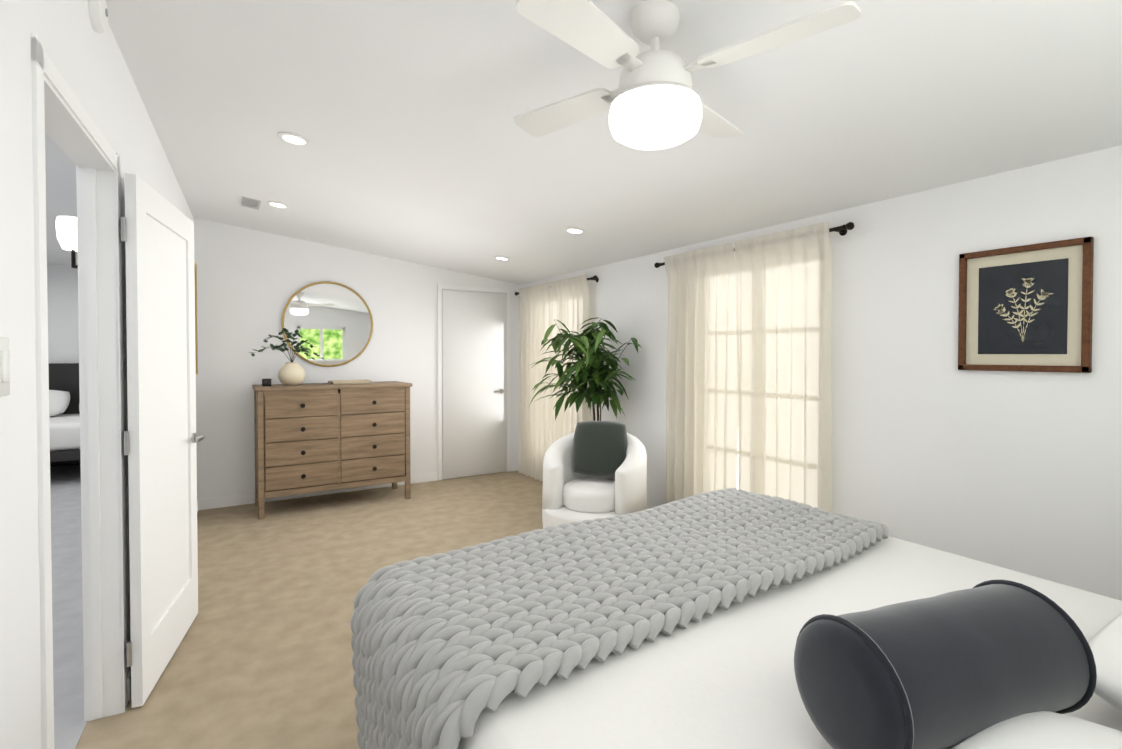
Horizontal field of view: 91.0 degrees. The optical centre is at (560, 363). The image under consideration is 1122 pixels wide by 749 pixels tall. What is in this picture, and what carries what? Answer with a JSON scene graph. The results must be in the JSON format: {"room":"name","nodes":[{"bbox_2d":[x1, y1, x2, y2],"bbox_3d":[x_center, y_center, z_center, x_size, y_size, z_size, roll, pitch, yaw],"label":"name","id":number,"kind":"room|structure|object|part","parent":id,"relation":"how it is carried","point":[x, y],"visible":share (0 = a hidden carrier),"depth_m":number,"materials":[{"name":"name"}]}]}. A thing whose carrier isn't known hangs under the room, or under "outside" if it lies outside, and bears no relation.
{"room":"bedroom","nodes":[
{"label":"bedroom","id":0,"kind":"room"},
{"bbox_2d":[45,132,77,264],"bbox_3d":[-3.796,-1.197,3.128,2.480,0.100,8.800,-1,1,-29],"label":"ceiling","id":1,"kind":"structure","parent":0,"point":[61,188],"depth_m":3.79,"materials":[{"name":"paint"}]},
{"bbox_2d":[47,264,78,362],"bbox_3d":[-5.865,0.013,6.976,2.380,2.450,0.100,-1,1,-29],"label":"wall","id":2,"kind":"structure","parent":0,"point":[62,301],"depth_m":6.77,"materials":[{"name":"paint"}]},
{"bbox_2d":[55,216,77,268],"bbox_3d":[-2.016,-0.479,2.321,0.165,0.250,0.110,-1,1,-29],"label":"light","id":3,"kind":"object","parent":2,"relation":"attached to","point":[66,229],"visible":0.56,"depth_m":2.27,"materials":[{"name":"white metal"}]},
{"bbox_3d":[-2.041,-0.538,2.307,0.110,0.130,0.110,-1,1,-29],"label":"lamp shade","id":4,"kind":"part","parent":3,"relation":"part of","materials":[{"name":"white glass"}]},
{"bbox_3d":[-2.041,-0.443,2.308,0.013,0.090,0.014,-1,1,-29],"label":"stem","id":5,"kind":"part","parent":3,"relation":"part of","materials":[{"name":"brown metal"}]},
{"bbox_2d":[0,0,192,748],"bbox_3d":[-1.636,0.021,1.918,0.100,2.603,6.450,-1,1,-29],"label":"wall","id":6,"kind":"structure","parent":0,"point":[88,61],"depth_m":1.25,"materials":[{"name":"paint"}]},
{"bbox_2d":[0,337,9,395],"bbox_3d":[-1.114,0.007,1.092,0.011,0.120,0.115,-1,1,-29],"label":"switch plate","id":7,"kind":"object","parent":6,"relation":"attached to","point":[4,368],"visible":1,"depth_m":1.11,"materials":[{"name":"white plastic"}]},
{"bbox_2d":[31,33,126,748],"bbox_3d":[-1.502,0.276,1.681,0.118,2.102,0.924,-1,1,-29],"label":"door frame","id":8,"kind":"structure","parent":6,"relation":"attached to","point":[62,119],"depth_m":2.02,"materials":[{"name":"white paint"}]},
{"bbox_2d":[88,0,107,32],"bbox_3d":[-1.501,-1.145,1.796,0.037,0.128,0.128,-1,1,-29],"label":"smoke detector","id":9,"kind":"object","parent":6,"relation":"attached to","point":[98,12],"visible":1,"depth_m":1.77,"materials":[{"name":"white plastic"}]},
{"bbox_2d":[121,173,197,707],"bbox_3d":[-1.761,0.294,2.457,0.047,2.020,0.822,0,1,-21],"label":"door leaf","id":10,"kind":"structure","parent":6,"relation":"in","point":[161,362],"depth_m":2.33,"materials":[{"name":"white paint"}]},
{"bbox_3d":[-1.634,-0.499,2.061,0.015,0.090,0.016,0,1,-21],"label":"door hinge","id":11,"kind":"part","parent":10,"relation":"part of","materials":[{"name":"silver metal"}]},
{"bbox_3d":[-1.634,0.301,2.074,0.015,0.090,0.016,0,1,-21],"label":"door hinge","id":12,"kind":"part","parent":10,"relation":"part of","materials":[{"name":"silver metal"}]},
{"bbox_3d":[-1.634,1.101,2.087,0.015,0.090,0.016,0,1,-21],"label":"door hinge","id":13,"kind":"part","parent":10,"relation":"part of","materials":[{"name":"silver metal"}]},
{"bbox_2d":[192,433,195,442],"bbox_3d":[-1.857,0.379,2.792,0.010,0.052,0.052,0,1,-21],"label":"rose","id":14,"kind":"object","parent":10,"relation":"attached to","point":[193,437],"visible":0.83,"depth_m":2.78,"materials":[{"name":"silver metal"}]},
{"label":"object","id":15,"kind":"object","parent":14,"relation":"attached to","visible":0},
{"bbox_2d":[196,436,203,441],"bbox_3d":[-1.805,0.379,2.758,0.012,0.018,0.120,0,1,-21],"label":"door lever","id":16,"kind":"object","parent":15,"relation":"attached to","point":[199,438],"visible":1,"depth_m":2.74,"materials":[{"name":"silver metal"}]},
{"bbox_2d":[127,500,197,701],"bbox_3d":[-2.421,1.252,3.467,0.012,0.090,3.015,-1,1,-29],"label":"baseboard","id":17,"kind":"structure","parent":6,"relation":"attached to","point":[129,685],"depth_m":2.15,"materials":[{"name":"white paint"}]},
{"bbox_2d":[194,261,197,376],"bbox_3d":[-2.957,-0.359,4.421,0.028,0.960,0.580,-1,1,-29],"label":"picture","id":18,"kind":"object","parent":6,"relation":"attached to","point":[196,336],"visible":0.17,"depth_m":4.65,"materials":[{"name":"brown wood"}]},
{"bbox_2d":[50,464,542,748],"bbox_3d":[-2.209,1.323,3.645,6.081,0.063,9.765,-1,1,-32],"label":"floor","id":19,"kind":"structure","parent":0,"point":[261,658],"depth_m":2.98,"materials":[{"name":"beige carpet"}]},
{"bbox_2d":[48,363,80,465],"bbox_3d":[-5.594,0.631,6.210,1.600,1.240,1.380,-1,1,-29],"label":"bed","id":20,"kind":"object","parent":19,"relation":"on","point":[64,411],"visible":0.06,"depth_m":6.36,"materials":[{"name":"grey fabric"}]},
{"bbox_2d":[49,390,69,416],"bbox_3d":[-6.050,0.470,6.308,0.658,0.180,0.423,-1,41,-29],"label":"pillow","id":21,"kind":"object","parent":20,"relation":"on","point":[59,401],"depth_m":6.37,"materials":[{"name":"white fabric"}]},
{"bbox_3d":[-5.574,0.762,6.177,1.580,0.280,1.260,-1,1,-29],"label":"mattress","id":22,"kind":"part","parent":20,"relation":"part of","materials":[{"name":"white fabric"}]},
{"bbox_2d":[252,381,411,519],"bbox_3d":[-2.063,0.731,5.026,1.280,1.080,0.542,-1,1,-32],"label":"dresser","id":23,"kind":"object","parent":19,"relation":"on","point":[313,437],"visible":1,"depth_m":4.79,"materials":[{"name":"brown wood"}]},
{"bbox_2d":[262,379,270,385],"bbox_3d":[-2.506,0.165,4.697,0.072,0.062,0.072,-1,1,-32],"label":"candle","id":24,"kind":"object","parent":23,"relation":"on","point":[266,382],"visible":1,"depth_m":4.67,"materials":[{"name":"black wax"}]},
{"bbox_2d":[249,328,324,384],"bbox_3d":[-2.386,-0.055,4.826,0.606,0.496,0.216,-1,1,-32],"label":"vase","id":25,"kind":"object","parent":23,"relation":"on","point":[291,372],"visible":1,"depth_m":4.79,"materials":[{"name":"beige ceramic"}]},
{"bbox_2d":[328,380,370,384],"bbox_3d":[-1.954,0.175,5.097,0.340,0.028,0.220,-1,1,-32],"label":"tray","id":26,"kind":"object","parent":23,"relation":"on","point":[333,382],"visible":1,"depth_m":5.03,"materials":[{"name":"brown wood"}]},
{"bbox_2d":[528,317,641,420],"bbox_3d":[0.133,0.457,4.525,0.917,1.645,0.987,-1,1,-32],"label":"plant","id":27,"kind":"object","parent":19,"relation":"on","point":[594,373],"visible":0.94,"depth_m":4.50,"materials":[{"name":"green plant"}]},
{"bbox_2d":[542,421,646,528],"bbox_3d":[0.241,0.859,3.972,0.752,0.860,0.752,0,1,18],"label":"chair","id":28,"kind":"object","parent":19,"relation":"on","point":[592,470],"visible":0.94,"depth_m":3.87,"materials":[{"name":"fabric"}]},
{"bbox_3d":[0.231,0.934,3.944,0.456,0.160,0.456,0,1,18],"label":"seat","id":29,"kind":"part","parent":28,"relation":"part of","materials":[{"name":"fabric"}]},
{"bbox_2d":[572,421,626,476],"bbox_3d":[0.283,0.623,4.033,0.404,0.404,0.130,0,-15,14],"label":"pillow","id":30,"kind":"object","parent":28,"relation":"on","point":[599,448],"depth_m":3.98,"materials":[{"name":"green fabric"}]},
{"bbox_2d":[350,488,1121,748],"bbox_3d":[0.705,0.711,1.468,2.064,1.220,2.226,-1,1,-32],"label":"bed","id":31,"kind":"object","parent":19,"relation":"on","point":[731,618],"visible":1,"depth_m":1.29,"materials":[{"name":"fabric"}]},
{"bbox_2d":[950,711,1121,748],"bbox_3d":[0.675,0.666,0.657,0.865,0.125,0.489,-1,3,-32],"label":"pillow","id":32,"kind":"object","parent":31,"relation":"on","point":[968,729],"depth_m":0.92,"materials":[{"name":"white fabric"}]},
{"bbox_2d":[1088,614,1121,710],"bbox_3d":[1.492,0.658,1.162,0.865,0.125,0.489,-1,3,-32],"label":"pillow","id":33,"kind":"object","parent":31,"relation":"on","point":[1106,646],"depth_m":1.16,"materials":[{"name":"white fabric"}]},
{"bbox_2d":[193,218,519,499],"bbox_3d":[-1.811,-0.013,5.652,3.270,2.548,0.100,-1,1,-32],"label":"wall","id":34,"kind":"structure","parent":0,"point":[250,282],"depth_m":5.09,"materials":[{"name":"paint"}]},
{"bbox_2d":[198,472,436,509],"bbox_3d":[-2.241,1.221,5.341,2.150,0.090,0.012,-1,1,-32],"label":"baseboard","id":35,"kind":"structure","parent":34,"relation":"attached to","point":[220,502],"depth_m":5.10,"materials":[{"name":"white paint"}]},
{"bbox_2d":[281,281,372,366],"bbox_3d":[-2.231,-0.374,5.309,0.822,0.822,0.026,-1,1,-32],"label":"round mirror","id":36,"kind":"object","parent":34,"relation":"attached to","point":[332,322],"visible":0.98,"depth_m":5.31,"materials":[{"name":"clear glass"}]},
{"bbox_2d":[437,284,509,479],"bbox_3d":[-0.951,0.205,6.119,0.856,2.095,0.016,-1,1,-32],"label":"door frame","id":37,"kind":"structure","parent":34,"relation":"attached to","point":[440,287],"depth_m":5.92,"materials":[{"name":"white paint"}]},
{"bbox_2d":[442,290,506,478],"bbox_3d":[-0.936,0.230,6.095,0.760,2.030,0.070,-1,1,-32],"label":"closet door","id":38,"kind":"structure","parent":34,"relation":"in","point":[474,383],"depth_m":6.09,"materials":[{"name":"white paint"}]},
{"bbox_2d":[511,463,517,470],"bbox_3d":[-0.526,1.203,6.400,0.120,0.090,0.012,-1,1,-32],"label":"baseboard","id":39,"kind":"structure","parent":34,"relation":"attached to","point":[514,466],"depth_m":6.39,"materials":[{"name":"white paint"}]},
{"bbox_2d":[105,0,1121,283],"bbox_3d":[-0.321,-1.105,2.822,3.690,0.528,6.450,-1,1,-32],"label":"ceiling","id":40,"kind":"structure","parent":0,"point":[423,148],"depth_m":2.29,"materials":[{"name":"paint"}]},
{"bbox_2d":[241,197,260,209],"bbox_3d":[-2.313,-1.187,4.112,0.120,0.011,0.270,7,-3,-32],"label":"ceiling vent","id":41,"kind":"object","parent":40,"relation":"in","point":[250,203],"visible":0.98,"depth_m":4.09,"materials":[{"name":"grey metal"}]},
{"bbox_2d":[266,201,288,208],"bbox_3d":[-2.094,-1.169,4.082,0.154,0.008,0.154,7,-3,-32],"label":"recessed light","id":42,"kind":"object","parent":40,"relation":"in","point":[277,204],"visible":1,"depth_m":4.08,"materials":[{"name":"white plastic"}]},
{"bbox_2d":[277,132,309,145],"bbox_3d":[-1.377,-1.153,2.845,0.154,0.008,0.154,7,-3,-32],"label":"recessed light","id":43,"kind":"object","parent":40,"relation":"in","point":[293,139],"visible":1,"depth_m":2.84,"materials":[{"name":"white plastic"}]},
{"bbox_2d":[494,256,509,260],"bbox_3d":[-0.548,-0.970,5.123,0.154,0.008,0.154,7,-3,-32],"label":"recessed light","id":44,"kind":"object","parent":40,"relation":"in","point":[502,258],"visible":0.98,"depth_m":5.12,"materials":[{"name":"white plastic"}]},
{"bbox_2d":[564,227,584,233],"bbox_3d":[0.101,-0.956,3.996,0.154,0.008,0.154,7,-3,-32],"label":"recessed light","id":45,"kind":"object","parent":40,"relation":"in","point":[572,230],"visible":0.98,"depth_m":3.99,"materials":[{"name":"white plastic"}]},
{"bbox_2d":[631,0,679,49],"bbox_3d":[0.284,-0.982,1.663,0.148,0.152,0.148,-1,1,-32],"label":"canopy","id":46,"kind":"object","parent":40,"relation":"attached to","point":[659,19],"depth_m":1.62,"materials":[{"name":"white metal"}]},
{"bbox_2d":[618,50,691,92],"bbox_3d":[0.284,-0.854,1.665,0.220,0.115,0.220,-1,1,-32],"label":"motor","id":47,"kind":"object","parent":46,"relation":"hanging from","point":[662,65],"visible":0.44,"depth_m":1.57,"materials":[{"name":"white metal"}]},
{"bbox_2d":[514,88,618,136],"bbox_3d":[0.041,-0.854,1.867,0.470,0.034,0.134,1,1,40],"label":"blade","id":48,"kind":"object","parent":47,"relation":"attached to","point":[550,118],"visible":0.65,"depth_m":1.88,"materials":[{"name":"white wood"}]},
{"bbox_2d":[516,0,642,71],"bbox_3d":[0.083,-0.847,1.423,0.134,0.034,0.470,1,1,40],"label":"blade","id":49,"kind":"object","parent":47,"relation":"attached to","point":[590,29],"visible":0.92,"depth_m":1.39,"materials":[{"name":"white wood"}]},
{"bbox_2d":[609,81,701,149],"bbox_3d":[0.284,-0.734,1.667,0.276,0.129,0.276,-1,1,-32],"label":"light","id":50,"kind":"object","parent":47,"relation":"attached to","point":[655,83],"depth_m":1.57,"materials":[{"name":"white glass"}]},
{"bbox_3d":[0.284,-0.723,1.668,0.276,0.107,0.276,-1,1,-32],"label":"ceiling fan globe","id":51,"kind":"part","parent":50,"relation":"part of"},
{"bbox_2d":[699,102,742,137],"bbox_3d":[0.485,-0.855,1.908,0.134,0.034,0.470,1,1,40],"label":"blade","id":52,"kind":"object","parent":47,"relation":"attached to","point":[714,124],"visible":0.38,"depth_m":1.98,"materials":[{"name":"white wood"}]},
{"bbox_2d":[683,1,860,71],"bbox_3d":[0.526,-0.848,1.464,0.470,0.034,0.134,1,1,40],"label":"blade","id":53,"kind":"object","parent":47,"relation":"attached to","point":[832,16],"visible":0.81,"depth_m":1.42,"materials":[{"name":"white wood"}]},
{"bbox_3d":[0.284,-0.946,1.664,0.025,0.080,0.026,-1,1,-32],"label":"ceiling fan downrod","id":54,"kind":"part","parent":46,"relation":"part of","materials":[{"name":"white metal"}]},
{"bbox_2d":[520,145,1121,600],"bbox_3d":[1.206,0.207,3.787,0.100,2.170,6.450,-1,1,-32],"label":"wall","id":55,"kind":"structure","parent":0,"point":[934,447],"depth_m":2.63,"materials":[{"name":"paint"}]},
{"bbox_2d":[958,236,1093,372],"bbox_3d":[1.988,-0.235,2.388,0.030,0.540,0.460,-1,1,-32],"label":"picture","id":56,"kind":"object","parent":55,"relation":"attached to","point":[1026,308],"visible":1,"depth_m":2.36,"materials":[{"name":"brown wood"}]},
{"bbox_2d":[978,258,1068,353],"bbox_3d":[1.991,-0.235,2.389,0.003,0.392,0.312,-1,1,-32],"label":"print","id":57,"kind":"object","parent":56,"relation":"attached to","point":[1023,304],"depth_m":2.38},
{"bbox_3d":[-0.099,-0.779,5.627,0.021,0.022,1.480,-1,1,-32],"label":"curtain rod","id":58,"kind":"object","parent":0,"visible":0},
{"bbox_2d":[518,282,551,480],"bbox_3d":[-0.273,0.206,5.926,0.078,2.070,0.676,-1,1,-32],"label":"curtain","id":59,"kind":"object","parent":58,"relation":"hanging from","point":[535,439],"visible":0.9,"depth_m":5.94,"materials":[{"name":"fabric"}]},
{"bbox_2d":[550,274,590,443],"bbox_3d":[0.081,0.216,5.353,0.078,2.070,0.656,-1,1,-32],"label":"curtain","id":60,"kind":"object","parent":58,"relation":"hanging from","point":[571,303],"visible":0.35,"depth_m":5.34,"materials":[{"name":"fabric"}]},
{"bbox_3d":[1.543,-0.732,3.057,0.081,0.012,0.012,-1,1,-32],"label":"curtain bracket","id":61,"kind":"object","parent":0,"visible":0},
{"bbox_2d":[659,226,842,265],"bbox_3d":[1.146,-0.745,3.611,0.021,0.022,1.460,-1,1,-32],"label":"curtain rod","id":62,"kind":"object","parent":61,"relation":"on","point":[830,230],"visible":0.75,"depth_m":3.03,"materials":[{"name":"brown metal"}]},
{"bbox_2d":[664,242,737,503],"bbox_3d":[0.972,0.240,3.910,0.078,2.070,0.656,-1,1,-32],"label":"curtain","id":63,"kind":"object","parent":62,"relation":"hanging from","point":[702,421],"visible":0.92,"depth_m":3.88,"materials":[{"name":"fabric"}]},
{"bbox_2d":[734,222,831,511],"bbox_3d":[1.321,0.249,3.345,0.078,2.070,0.656,-1,1,-32],"label":"curtain","id":64,"kind":"object","parent":62,"relation":"hanging from","point":[784,330],"visible":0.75,"depth_m":3.31,"materials":[{"name":"fabric"}]},
{"bbox_2d":[842,222,853,229],"bbox_3d":[1.545,-0.734,2.965,0.044,0.044,0.058,-1,1,-32],"label":"finial","id":65,"kind":"object","parent":62,"relation":"attached to","point":[849,226],"visible":1,"depth_m":2.95,"materials":[{"name":"brown metal"}]},
{"label":"outside","id":66,"kind":"structure","parent":0,"visible":0},
{"bbox_2d":[737,455,738,488],"bbox_3d":[1.553,0.202,3.796,0.010,2.340,1.700,-1,1,-32],"label":"window","id":67,"kind":"structure","parent":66,"point":[737,469],"depth_m":4.16,"materials":[{"name":"white"}]}
]}

